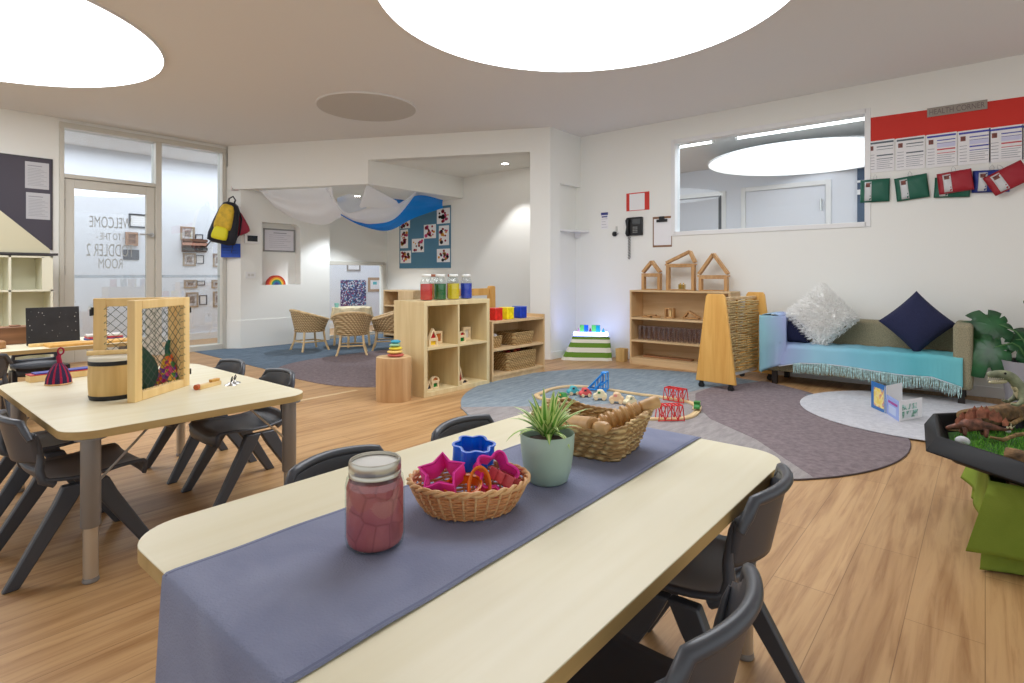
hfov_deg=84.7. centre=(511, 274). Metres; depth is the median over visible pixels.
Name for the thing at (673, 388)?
bridge
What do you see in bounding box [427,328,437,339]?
block
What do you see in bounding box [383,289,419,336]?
shelf
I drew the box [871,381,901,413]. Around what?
picture book
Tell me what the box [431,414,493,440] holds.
chair
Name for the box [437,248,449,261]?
artwork
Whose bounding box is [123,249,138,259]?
plaque
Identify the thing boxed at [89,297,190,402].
frame
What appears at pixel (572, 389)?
toy car
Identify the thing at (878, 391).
art
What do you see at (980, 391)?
baseboard
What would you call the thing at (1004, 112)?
backing
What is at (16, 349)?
table
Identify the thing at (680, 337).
bookcase
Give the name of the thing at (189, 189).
window
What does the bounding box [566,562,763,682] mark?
chair
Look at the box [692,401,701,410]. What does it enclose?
train
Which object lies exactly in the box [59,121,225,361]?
window
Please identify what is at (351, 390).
trim
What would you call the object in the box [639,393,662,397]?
track
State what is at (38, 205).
print
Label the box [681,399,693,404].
track
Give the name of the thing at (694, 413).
track
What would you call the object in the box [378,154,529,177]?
trim
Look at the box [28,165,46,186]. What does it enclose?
print
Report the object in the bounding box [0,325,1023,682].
floor
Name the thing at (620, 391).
track
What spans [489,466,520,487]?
cutter
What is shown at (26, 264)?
shelf
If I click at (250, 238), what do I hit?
screen
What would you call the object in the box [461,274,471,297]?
jar
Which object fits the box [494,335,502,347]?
round basket
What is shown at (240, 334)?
baseboard
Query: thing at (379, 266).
wall
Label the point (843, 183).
wall
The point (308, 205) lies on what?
drape
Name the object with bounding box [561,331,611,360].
table
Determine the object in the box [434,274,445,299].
jar
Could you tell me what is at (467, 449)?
cutter
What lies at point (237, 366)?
chair
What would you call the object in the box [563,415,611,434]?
rolling pin
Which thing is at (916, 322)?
cushion
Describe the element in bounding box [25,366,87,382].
flat box
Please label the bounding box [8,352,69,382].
chair
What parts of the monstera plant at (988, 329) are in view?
pot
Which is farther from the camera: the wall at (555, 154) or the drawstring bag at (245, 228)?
the drawstring bag at (245, 228)
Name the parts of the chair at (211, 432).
leg, seat, leg, leg, leg, backrest, post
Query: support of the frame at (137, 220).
attached to the window at (189, 189)
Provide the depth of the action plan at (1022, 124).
4.45 m
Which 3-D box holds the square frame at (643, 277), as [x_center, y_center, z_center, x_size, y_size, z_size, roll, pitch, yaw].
[1.574,0.084,6.335,0.225,0.168,0.060,0,0,40]
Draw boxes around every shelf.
[0,211,57,372]
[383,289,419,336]
[394,298,489,397]
[490,313,544,381]
[560,229,588,237]
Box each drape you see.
[260,188,340,224]
[326,187,341,218]
[329,189,415,223]
[337,194,366,212]
[341,195,442,230]
[359,186,398,207]
[761,311,787,371]
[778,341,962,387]
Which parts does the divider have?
panel, rail, rail, panel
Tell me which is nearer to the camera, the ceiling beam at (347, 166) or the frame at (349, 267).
the ceiling beam at (347, 166)
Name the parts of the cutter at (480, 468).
blade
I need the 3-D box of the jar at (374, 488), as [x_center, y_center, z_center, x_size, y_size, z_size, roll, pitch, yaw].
[-0.242,0.400,0.993,0.103,0.151,0.103,0,0,40]
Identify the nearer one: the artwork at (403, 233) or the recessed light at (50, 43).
the recessed light at (50, 43)
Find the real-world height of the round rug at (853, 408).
0.006 m
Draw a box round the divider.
[696,292,771,390]
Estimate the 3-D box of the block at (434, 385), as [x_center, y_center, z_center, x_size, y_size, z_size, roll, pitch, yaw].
[-0.659,0.934,4.776,0.030,0.055,0.075,0,0,40]
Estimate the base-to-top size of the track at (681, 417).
0.012 m
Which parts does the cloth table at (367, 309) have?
leg, leg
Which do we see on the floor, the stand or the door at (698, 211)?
the stand
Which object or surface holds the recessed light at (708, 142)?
in the ceiling
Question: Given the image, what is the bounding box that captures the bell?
[44,347,72,385]
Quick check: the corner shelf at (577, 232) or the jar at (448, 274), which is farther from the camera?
the corner shelf at (577, 232)
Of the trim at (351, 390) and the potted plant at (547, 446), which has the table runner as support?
the potted plant at (547, 446)
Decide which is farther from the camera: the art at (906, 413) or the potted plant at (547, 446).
the art at (906, 413)
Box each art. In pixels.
[874,387,883,408]
[889,405,895,415]
[902,402,916,410]
[902,409,917,418]
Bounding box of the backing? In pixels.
[871,97,1023,140]
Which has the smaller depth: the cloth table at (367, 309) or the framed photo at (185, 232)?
the cloth table at (367, 309)
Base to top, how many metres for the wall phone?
0.498 m
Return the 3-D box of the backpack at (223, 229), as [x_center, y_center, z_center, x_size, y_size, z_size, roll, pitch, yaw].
[-3.785,-0.667,7.350,0.418,0.749,0.267,0,0,-8]
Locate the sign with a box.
[927,99,986,116]
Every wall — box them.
[0,108,386,356]
[226,189,329,339]
[379,266,379,314]
[387,54,1023,387]
[530,127,580,359]
[680,167,864,228]
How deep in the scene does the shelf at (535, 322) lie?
5.78 m
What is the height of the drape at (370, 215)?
0.494 m
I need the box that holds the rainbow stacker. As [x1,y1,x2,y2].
[265,275,285,284]
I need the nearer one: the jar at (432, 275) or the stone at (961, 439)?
the stone at (961, 439)
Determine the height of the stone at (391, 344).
0.027 m
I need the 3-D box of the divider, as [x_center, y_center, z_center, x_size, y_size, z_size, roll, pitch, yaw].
[2.069,0.583,5.174,0.822,0.835,0.369,0,0,-43]
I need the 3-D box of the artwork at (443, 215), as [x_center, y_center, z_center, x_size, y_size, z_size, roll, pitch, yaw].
[-1.069,-0.920,8.751,0.295,0.238,0.004,0,0,40]
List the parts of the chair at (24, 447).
backrest, leg, leg, post, seat, leg, leg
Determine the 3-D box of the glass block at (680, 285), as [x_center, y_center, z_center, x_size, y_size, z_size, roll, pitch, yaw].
[1.847,0.119,6.106,0.072,0.072,0.040,0,0,40]
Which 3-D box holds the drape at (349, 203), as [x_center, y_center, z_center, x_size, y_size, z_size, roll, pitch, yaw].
[-2.168,-0.958,7.646,0.032,0.282,0.487,0,0,40]
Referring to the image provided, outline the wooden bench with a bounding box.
[459,286,495,307]
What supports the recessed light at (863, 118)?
in the ceiling
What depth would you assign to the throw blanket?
4.72 m
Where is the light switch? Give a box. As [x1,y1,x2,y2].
[245,272,255,277]
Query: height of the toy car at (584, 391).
0.072 m
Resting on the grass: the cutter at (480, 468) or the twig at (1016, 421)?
the twig at (1016, 421)
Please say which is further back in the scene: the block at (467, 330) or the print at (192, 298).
the print at (192, 298)
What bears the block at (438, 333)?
in the cube shelf at (414, 319)
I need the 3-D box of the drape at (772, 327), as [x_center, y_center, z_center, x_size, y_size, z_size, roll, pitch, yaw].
[2.478,0.626,5.280,0.181,0.549,0.381,0,0,40]
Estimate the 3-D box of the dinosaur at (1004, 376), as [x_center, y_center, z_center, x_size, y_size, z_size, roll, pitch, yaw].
[2.160,0.525,2.248,0.436,0.273,0.136,0,0,16]
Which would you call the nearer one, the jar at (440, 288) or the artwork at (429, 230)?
the jar at (440, 288)
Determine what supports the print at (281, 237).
attached to the framed notice at (274, 240)
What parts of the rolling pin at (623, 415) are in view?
handle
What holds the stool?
on the floor
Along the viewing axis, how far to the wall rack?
8.65 m
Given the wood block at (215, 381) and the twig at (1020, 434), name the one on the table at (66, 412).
the wood block at (215, 381)
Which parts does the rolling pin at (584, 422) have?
handle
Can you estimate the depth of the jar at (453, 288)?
4.96 m
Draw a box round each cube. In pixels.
[580,325,587,331]
[592,325,599,331]
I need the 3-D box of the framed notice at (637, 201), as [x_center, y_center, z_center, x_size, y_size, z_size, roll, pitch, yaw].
[1.481,-0.866,6.619,0.298,0.212,0.005,0,0,40]
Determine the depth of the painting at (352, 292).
10.88 m
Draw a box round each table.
[0,337,126,355]
[0,364,302,584]
[137,412,780,682]
[330,306,373,347]
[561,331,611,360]
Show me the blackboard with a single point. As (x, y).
(43, 324)
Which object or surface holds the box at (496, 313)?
on the shelf at (535, 322)
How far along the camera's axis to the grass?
2.25 m
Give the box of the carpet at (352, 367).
[195,334,393,386]
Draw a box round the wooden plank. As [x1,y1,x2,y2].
[643,354,693,361]
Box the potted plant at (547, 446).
[508,388,589,486]
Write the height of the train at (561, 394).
0.063 m
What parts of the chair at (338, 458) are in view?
backrest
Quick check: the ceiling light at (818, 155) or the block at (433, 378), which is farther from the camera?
the ceiling light at (818, 155)
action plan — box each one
[871,139,893,172]
[896,135,924,170]
[926,131,956,167]
[958,127,990,165]
[990,124,1021,162]
[1022,124,1023,159]
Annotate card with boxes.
[221,244,239,256]
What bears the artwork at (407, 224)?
attached to the pinboard at (428, 258)
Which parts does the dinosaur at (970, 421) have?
plate, plate, plate, plate, plate, plate, plate, plate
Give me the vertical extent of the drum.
0.172 m
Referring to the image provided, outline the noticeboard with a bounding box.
[857,168,864,221]
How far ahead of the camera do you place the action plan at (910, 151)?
4.92 m
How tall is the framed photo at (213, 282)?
0.132 m
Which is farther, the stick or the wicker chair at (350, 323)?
the wicker chair at (350, 323)
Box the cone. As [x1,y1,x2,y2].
[154,340,178,385]
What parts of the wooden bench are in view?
rail, post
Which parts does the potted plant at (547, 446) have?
pot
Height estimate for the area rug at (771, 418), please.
0.009 m
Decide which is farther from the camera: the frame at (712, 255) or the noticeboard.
the noticeboard
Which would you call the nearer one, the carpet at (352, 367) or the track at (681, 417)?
the track at (681, 417)
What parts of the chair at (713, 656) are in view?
seat, backrest, post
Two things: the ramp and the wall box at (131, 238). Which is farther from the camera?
the wall box at (131, 238)
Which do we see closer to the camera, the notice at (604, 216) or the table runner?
the table runner
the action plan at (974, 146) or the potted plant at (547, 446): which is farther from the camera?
the action plan at (974, 146)
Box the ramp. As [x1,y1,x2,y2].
[588,371,608,391]
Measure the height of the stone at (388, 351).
0.027 m
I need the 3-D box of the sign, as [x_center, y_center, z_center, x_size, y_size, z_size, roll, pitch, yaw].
[3.732,-1.397,4.718,0.397,0.076,0.006,0,0,40]
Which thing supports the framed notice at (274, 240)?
attached to the wall at (305, 271)
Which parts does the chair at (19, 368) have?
leg, leg, backrest, seat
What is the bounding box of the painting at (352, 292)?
[340,280,365,305]
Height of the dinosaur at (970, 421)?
0.126 m
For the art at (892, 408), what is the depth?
3.88 m
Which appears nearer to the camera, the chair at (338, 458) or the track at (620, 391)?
the chair at (338, 458)
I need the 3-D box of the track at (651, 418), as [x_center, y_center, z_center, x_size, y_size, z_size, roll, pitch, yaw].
[0.986,0.985,3.844,0.157,0.012,0.048,0,0,1]
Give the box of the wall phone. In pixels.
[625,217,642,258]
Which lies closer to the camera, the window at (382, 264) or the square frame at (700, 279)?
the square frame at (700, 279)
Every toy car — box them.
[566,385,578,395]
[578,387,591,396]
[593,389,606,400]
[609,392,623,403]
[623,395,636,404]
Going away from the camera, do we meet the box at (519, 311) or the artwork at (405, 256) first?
the box at (519, 311)
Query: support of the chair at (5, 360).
on the floor
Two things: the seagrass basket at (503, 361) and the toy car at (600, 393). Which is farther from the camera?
the seagrass basket at (503, 361)
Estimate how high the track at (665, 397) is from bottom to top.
0.012 m
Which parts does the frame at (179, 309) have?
panel, panel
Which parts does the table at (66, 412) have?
leg, leg, leg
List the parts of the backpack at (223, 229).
panel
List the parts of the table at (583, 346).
frame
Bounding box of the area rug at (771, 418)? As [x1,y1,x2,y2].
[460,369,910,480]
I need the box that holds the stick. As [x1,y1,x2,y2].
[86,349,126,355]
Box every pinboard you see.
[0,153,52,249]
[399,205,450,267]
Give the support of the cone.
on the table at (66, 412)
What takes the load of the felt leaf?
on the table at (66, 412)
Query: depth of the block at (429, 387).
4.69 m
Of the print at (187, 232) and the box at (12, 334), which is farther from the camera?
the print at (187, 232)
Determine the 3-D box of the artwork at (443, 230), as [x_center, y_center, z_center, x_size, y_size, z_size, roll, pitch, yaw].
[-1.060,-0.616,8.743,0.226,0.306,0.004,0,0,40]
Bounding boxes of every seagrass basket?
[494,347,535,370]
[497,329,533,344]
[531,397,653,461]
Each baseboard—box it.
[162,321,372,341]
[226,315,328,348]
[550,349,1004,398]
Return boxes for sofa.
[768,315,973,403]
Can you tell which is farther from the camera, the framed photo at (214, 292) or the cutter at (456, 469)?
the framed photo at (214, 292)
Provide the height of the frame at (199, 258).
0.131 m
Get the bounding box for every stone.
[387,350,402,353]
[388,353,403,356]
[389,343,399,346]
[389,346,401,349]
[955,436,969,444]
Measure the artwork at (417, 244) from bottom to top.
0.222 m
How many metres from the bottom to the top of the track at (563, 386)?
0.012 m
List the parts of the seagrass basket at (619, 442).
handle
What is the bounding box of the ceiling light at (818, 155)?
[708,137,864,175]
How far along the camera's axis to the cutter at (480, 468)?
1.12 m
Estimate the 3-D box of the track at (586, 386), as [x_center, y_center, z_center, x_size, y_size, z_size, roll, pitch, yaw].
[0.589,0.985,4.974,0.193,0.012,0.061,0,0,10]
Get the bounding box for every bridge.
[655,403,684,421]
[663,386,688,403]
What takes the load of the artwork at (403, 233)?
attached to the pinboard at (428, 258)
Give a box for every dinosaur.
[946,405,1015,437]
[986,370,1023,405]
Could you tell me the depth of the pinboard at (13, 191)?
6.01 m
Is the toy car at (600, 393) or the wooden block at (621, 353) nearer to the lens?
the toy car at (600, 393)
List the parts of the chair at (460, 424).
backrest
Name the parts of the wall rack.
rail, rail, rail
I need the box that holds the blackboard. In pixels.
[25,306,79,345]
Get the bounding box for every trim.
[0,390,357,456]
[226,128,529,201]
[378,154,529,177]
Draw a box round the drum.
[87,354,126,400]
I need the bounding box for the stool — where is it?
[376,354,411,402]
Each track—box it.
[534,393,541,399]
[537,388,551,394]
[549,385,568,389]
[568,385,588,387]
[614,390,639,394]
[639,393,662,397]
[649,417,668,420]
[662,396,681,400]
[667,416,689,419]
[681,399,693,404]
[686,410,699,418]
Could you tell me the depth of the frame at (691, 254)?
6.08 m
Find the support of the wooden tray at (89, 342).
on the table at (16, 349)
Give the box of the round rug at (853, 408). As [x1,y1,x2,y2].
[800,390,997,440]
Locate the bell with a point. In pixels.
(58, 374)
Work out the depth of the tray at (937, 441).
1.97 m
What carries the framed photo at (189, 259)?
attached to the window at (189, 189)
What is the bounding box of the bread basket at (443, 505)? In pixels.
[406,460,530,521]
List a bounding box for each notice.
[25,161,48,189]
[26,192,49,219]
[263,228,294,251]
[601,212,607,228]
[626,191,648,210]
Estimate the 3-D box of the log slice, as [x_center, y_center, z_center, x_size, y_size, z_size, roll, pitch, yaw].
[-3.585,0.475,3.738,0.140,0.050,0.320,0,0,40]
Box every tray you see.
[43,338,126,347]
[924,412,1023,486]
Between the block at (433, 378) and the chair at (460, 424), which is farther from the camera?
the block at (433, 378)
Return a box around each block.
[193,378,220,389]
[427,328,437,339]
[427,339,437,346]
[427,380,432,390]
[430,376,439,381]
[430,381,438,388]
[435,331,441,343]
[460,336,465,342]
[460,379,468,384]
[461,327,470,339]
[664,308,675,317]
[679,283,684,288]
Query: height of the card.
0.185 m
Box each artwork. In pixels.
[400,220,409,228]
[400,229,407,247]
[400,251,410,262]
[412,238,423,251]
[424,224,435,238]
[437,208,449,223]
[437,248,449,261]
[439,225,448,244]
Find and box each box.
[0,325,25,344]
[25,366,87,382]
[125,232,137,245]
[490,307,502,320]
[499,307,513,318]
[512,306,526,317]
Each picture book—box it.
[84,335,122,338]
[85,332,121,336]
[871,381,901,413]
[887,395,921,421]
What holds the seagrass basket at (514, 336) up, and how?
on the shelf at (535, 322)
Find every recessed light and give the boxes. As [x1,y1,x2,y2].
[0,0,164,87]
[377,0,790,71]
[680,140,714,147]
[735,117,864,139]
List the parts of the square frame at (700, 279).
post, post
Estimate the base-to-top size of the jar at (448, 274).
0.223 m
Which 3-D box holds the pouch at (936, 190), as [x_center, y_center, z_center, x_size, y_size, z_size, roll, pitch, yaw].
[3.697,-0.759,4.722,0.249,0.223,0.034,0,0,40]
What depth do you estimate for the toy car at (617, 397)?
4.32 m
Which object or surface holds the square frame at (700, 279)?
on the bookcase at (680, 337)
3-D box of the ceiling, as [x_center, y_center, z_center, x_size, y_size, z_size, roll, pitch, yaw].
[-0.129,-1.800,4.815,12.800,0.100,13.600,0,0,40]
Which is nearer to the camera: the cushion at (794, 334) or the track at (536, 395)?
the track at (536, 395)
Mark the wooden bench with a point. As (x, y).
(489, 291)
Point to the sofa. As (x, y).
(958, 339)
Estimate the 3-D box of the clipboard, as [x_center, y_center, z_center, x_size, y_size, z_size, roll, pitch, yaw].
[1.710,-0.495,6.412,0.232,0.349,0.026,0,0,40]
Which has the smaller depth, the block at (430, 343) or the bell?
the bell
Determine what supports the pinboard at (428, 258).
attached to the wall at (963, 256)
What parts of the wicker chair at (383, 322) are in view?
leg, seat, backrest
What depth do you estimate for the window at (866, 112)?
5.71 m
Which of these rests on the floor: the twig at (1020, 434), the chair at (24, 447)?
the chair at (24, 447)
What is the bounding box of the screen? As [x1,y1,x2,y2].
[247,235,257,241]
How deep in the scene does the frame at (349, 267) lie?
10.90 m
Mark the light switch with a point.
(247, 274)
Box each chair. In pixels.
[0,353,12,417]
[0,409,148,594]
[0,430,103,516]
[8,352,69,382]
[146,358,256,484]
[181,368,294,506]
[284,444,383,484]
[289,309,329,351]
[331,311,372,355]
[371,311,393,350]
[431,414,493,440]
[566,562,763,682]
[619,463,804,682]
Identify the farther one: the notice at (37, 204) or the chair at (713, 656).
the notice at (37, 204)
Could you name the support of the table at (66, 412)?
on the floor
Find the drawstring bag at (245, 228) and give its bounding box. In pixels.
[238,212,249,235]
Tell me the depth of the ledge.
3.93 m
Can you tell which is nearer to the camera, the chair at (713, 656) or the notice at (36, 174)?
the chair at (713, 656)
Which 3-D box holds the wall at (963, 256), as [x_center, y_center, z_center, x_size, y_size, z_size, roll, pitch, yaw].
[2.073,-0.375,6.203,11.220,2.750,0.120,0,0,40]
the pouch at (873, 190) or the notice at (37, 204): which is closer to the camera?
the pouch at (873, 190)
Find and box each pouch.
[860,175,889,202]
[894,173,929,201]
[934,178,969,197]
[937,166,973,194]
[972,165,1009,192]
[983,160,1023,195]
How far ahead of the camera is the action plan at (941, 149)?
4.78 m
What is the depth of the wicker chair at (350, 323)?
6.92 m
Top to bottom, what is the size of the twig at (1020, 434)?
0.024 m
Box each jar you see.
[346,451,402,552]
[420,274,431,299]
[429,274,437,298]
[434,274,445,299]
[446,274,448,297]
[448,274,458,298]
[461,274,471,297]
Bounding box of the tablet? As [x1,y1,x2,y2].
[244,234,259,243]
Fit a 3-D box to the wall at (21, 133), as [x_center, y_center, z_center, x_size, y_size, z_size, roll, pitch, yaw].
[-5.134,-0.375,6.245,0.140,2.750,9.340,0,0,40]
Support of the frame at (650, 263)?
on the square frame at (643, 277)
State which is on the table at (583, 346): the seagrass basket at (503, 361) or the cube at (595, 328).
the cube at (595, 328)
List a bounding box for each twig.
[990,432,1023,441]
[1008,417,1023,425]
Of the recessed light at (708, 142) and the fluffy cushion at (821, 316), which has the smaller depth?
the fluffy cushion at (821, 316)
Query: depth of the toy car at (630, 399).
4.26 m
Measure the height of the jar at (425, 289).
0.223 m
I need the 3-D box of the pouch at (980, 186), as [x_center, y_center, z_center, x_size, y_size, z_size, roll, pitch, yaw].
[3.887,-0.783,4.561,0.245,0.233,0.034,0,0,40]
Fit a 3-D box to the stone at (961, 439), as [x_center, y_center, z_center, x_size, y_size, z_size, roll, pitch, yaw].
[1.759,0.648,2.194,0.048,0.037,0.035,0,0,40]
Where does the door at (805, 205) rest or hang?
in the wall at (843, 183)
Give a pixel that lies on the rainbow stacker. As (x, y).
(275, 279)
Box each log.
[956,402,1023,425]
[1004,447,1023,461]
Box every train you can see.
[558,392,566,400]
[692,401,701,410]
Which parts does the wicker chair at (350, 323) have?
leg, seat, backrest, leg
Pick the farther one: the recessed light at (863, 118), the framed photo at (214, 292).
the framed photo at (214, 292)
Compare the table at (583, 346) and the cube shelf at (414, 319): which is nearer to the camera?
the cube shelf at (414, 319)
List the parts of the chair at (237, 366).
leg, leg, leg, backrest, leg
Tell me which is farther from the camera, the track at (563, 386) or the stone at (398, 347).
the track at (563, 386)
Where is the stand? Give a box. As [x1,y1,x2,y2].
[960,467,1023,575]
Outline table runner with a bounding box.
[155,425,700,682]
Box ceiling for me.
[0,0,1023,172]
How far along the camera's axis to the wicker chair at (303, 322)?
7.32 m
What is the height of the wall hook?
0.120 m
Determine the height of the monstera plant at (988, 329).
0.827 m
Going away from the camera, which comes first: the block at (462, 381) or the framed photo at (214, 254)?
the block at (462, 381)
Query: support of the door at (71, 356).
attached to the window at (156, 143)
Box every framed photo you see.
[180,226,194,239]
[183,253,195,265]
[184,280,197,287]
[186,292,198,306]
[211,280,216,287]
[213,253,216,266]
[213,291,216,306]
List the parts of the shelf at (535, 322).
panel, board, panel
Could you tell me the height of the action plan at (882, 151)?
0.285 m
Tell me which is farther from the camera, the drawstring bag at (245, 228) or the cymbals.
the drawstring bag at (245, 228)
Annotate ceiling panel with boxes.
[315,91,416,121]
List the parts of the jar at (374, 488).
lid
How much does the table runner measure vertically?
0.325 m
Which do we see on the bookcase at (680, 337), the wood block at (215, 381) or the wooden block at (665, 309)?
the wooden block at (665, 309)
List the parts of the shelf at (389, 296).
door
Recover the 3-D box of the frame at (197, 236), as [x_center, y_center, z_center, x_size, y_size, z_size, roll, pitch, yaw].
[-4.872,-0.592,8.752,0.012,0.082,0.111,0,0,40]
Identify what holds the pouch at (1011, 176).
hanging from the wall at (963, 256)
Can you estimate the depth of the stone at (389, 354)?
4.46 m
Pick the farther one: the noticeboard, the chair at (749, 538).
the noticeboard
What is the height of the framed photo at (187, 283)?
0.129 m
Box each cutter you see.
[418,452,465,497]
[444,473,481,500]
[452,435,495,472]
[467,465,491,507]
[473,450,519,498]
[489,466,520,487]
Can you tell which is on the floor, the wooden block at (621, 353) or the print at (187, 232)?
the wooden block at (621, 353)
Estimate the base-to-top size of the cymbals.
0.038 m
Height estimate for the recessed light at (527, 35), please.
0.016 m
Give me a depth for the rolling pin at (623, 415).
1.53 m
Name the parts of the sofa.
arm, leg, leg, backrest, leg, arm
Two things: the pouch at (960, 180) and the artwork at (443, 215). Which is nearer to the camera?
the pouch at (960, 180)
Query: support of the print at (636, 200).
attached to the framed notice at (637, 201)
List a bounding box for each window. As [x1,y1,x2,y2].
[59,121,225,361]
[64,143,378,337]
[330,261,385,338]
[671,108,870,235]
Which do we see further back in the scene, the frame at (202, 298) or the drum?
the frame at (202, 298)
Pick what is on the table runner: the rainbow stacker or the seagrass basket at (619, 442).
the seagrass basket at (619, 442)
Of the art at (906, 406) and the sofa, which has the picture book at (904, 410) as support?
the art at (906, 406)
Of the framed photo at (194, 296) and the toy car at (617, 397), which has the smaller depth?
the toy car at (617, 397)
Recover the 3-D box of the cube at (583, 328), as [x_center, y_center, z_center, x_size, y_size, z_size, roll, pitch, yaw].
[0.867,0.642,6.753,0.100,0.085,0.040,0,0,8]
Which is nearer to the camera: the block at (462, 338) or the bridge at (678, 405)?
the bridge at (678, 405)
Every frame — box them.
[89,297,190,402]
[129,213,144,227]
[195,234,202,238]
[196,255,203,263]
[197,281,204,284]
[199,295,206,304]
[347,265,360,270]
[368,277,378,291]
[641,260,661,274]
[641,275,661,289]
[665,250,696,265]
[666,265,695,290]
[682,311,700,318]
[697,253,729,276]
[698,277,728,290]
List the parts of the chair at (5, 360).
leg, backrest, post, leg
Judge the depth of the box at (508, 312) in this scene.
5.51 m
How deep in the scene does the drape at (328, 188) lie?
7.32 m
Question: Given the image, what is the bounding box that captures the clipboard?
[653,216,671,246]
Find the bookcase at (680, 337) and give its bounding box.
[630,290,739,370]
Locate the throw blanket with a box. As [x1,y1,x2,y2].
[759,311,962,398]
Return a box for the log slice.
[0,340,5,348]
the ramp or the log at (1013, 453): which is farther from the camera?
the ramp
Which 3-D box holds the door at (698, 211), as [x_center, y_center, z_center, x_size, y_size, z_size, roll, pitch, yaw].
[3.079,-0.185,9.467,1.040,2.370,0.030,0,0,40]
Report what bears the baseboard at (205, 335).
attached to the window at (189, 189)
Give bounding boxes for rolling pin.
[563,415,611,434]
[594,395,660,427]
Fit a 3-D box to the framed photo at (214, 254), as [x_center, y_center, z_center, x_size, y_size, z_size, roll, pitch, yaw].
[-4.687,-0.235,8.972,0.012,0.215,0.165,0,0,40]
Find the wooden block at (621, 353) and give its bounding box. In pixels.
[615,348,627,361]
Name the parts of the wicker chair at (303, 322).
leg, leg, backrest, seat, leg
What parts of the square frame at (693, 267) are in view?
post, post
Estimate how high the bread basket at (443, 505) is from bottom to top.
0.069 m
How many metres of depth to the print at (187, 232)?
8.63 m
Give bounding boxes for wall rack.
[181,238,207,251]
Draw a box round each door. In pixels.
[64,178,154,362]
[680,191,725,230]
[741,179,830,227]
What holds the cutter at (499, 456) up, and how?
in the bread basket at (443, 505)
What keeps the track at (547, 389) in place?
on the area rug at (771, 418)
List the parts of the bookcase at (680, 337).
panel, board, panel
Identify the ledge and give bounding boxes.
[28,340,81,346]
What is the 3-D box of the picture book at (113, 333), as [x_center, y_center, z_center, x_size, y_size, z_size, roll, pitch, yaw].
[-3.179,0.464,4.376,0.220,0.014,0.140,0,0,-43]
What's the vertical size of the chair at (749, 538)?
0.562 m
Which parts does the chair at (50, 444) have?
post, leg, leg, seat, leg, leg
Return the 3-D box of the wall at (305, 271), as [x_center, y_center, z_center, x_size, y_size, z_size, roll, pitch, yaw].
[-3.353,-0.090,8.144,0.180,2.180,1.480,0,0,40]
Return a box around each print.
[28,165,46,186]
[29,196,47,216]
[185,230,190,236]
[190,296,194,302]
[277,233,286,247]
[629,193,644,210]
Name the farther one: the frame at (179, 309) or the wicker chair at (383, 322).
the wicker chair at (383, 322)
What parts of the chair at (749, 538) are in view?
leg, leg, leg, seat, post, backrest, leg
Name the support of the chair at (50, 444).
on the floor
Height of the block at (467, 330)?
0.120 m
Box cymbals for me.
[224,374,240,385]
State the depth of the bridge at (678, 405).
3.80 m
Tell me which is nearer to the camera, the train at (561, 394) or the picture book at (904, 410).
the picture book at (904, 410)
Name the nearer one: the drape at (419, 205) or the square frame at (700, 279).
the square frame at (700, 279)
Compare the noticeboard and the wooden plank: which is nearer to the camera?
the wooden plank
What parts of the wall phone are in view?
cord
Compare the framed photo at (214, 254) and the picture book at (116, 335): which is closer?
the picture book at (116, 335)
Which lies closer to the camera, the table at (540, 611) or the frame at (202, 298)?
the table at (540, 611)
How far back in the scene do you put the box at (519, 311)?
5.67 m
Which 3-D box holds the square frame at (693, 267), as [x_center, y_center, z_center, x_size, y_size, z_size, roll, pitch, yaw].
[1.836,0.032,6.115,0.318,0.272,0.060,0,0,40]
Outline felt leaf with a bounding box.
[142,346,157,389]
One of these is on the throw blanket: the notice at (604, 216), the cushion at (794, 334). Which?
the cushion at (794, 334)
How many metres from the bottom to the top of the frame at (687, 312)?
0.087 m
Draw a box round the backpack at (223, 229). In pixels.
[206,196,241,252]
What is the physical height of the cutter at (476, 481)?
0.039 m
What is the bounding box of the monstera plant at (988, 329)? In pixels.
[962,301,1023,401]
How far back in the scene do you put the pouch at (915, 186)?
4.89 m
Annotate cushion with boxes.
[785,281,860,344]
[787,317,809,342]
[879,291,954,351]
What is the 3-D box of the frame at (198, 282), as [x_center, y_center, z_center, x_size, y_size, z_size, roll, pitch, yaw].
[-4.855,0.125,8.772,0.012,0.072,0.119,0,0,40]
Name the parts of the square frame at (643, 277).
post, post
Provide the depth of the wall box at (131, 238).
8.05 m
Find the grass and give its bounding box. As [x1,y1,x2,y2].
[948,426,1023,455]
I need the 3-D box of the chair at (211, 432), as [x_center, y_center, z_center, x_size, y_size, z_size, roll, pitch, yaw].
[-1.252,0.733,2.643,0.355,0.535,0.438,0,0,40]
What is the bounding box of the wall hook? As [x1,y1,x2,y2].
[612,226,618,235]

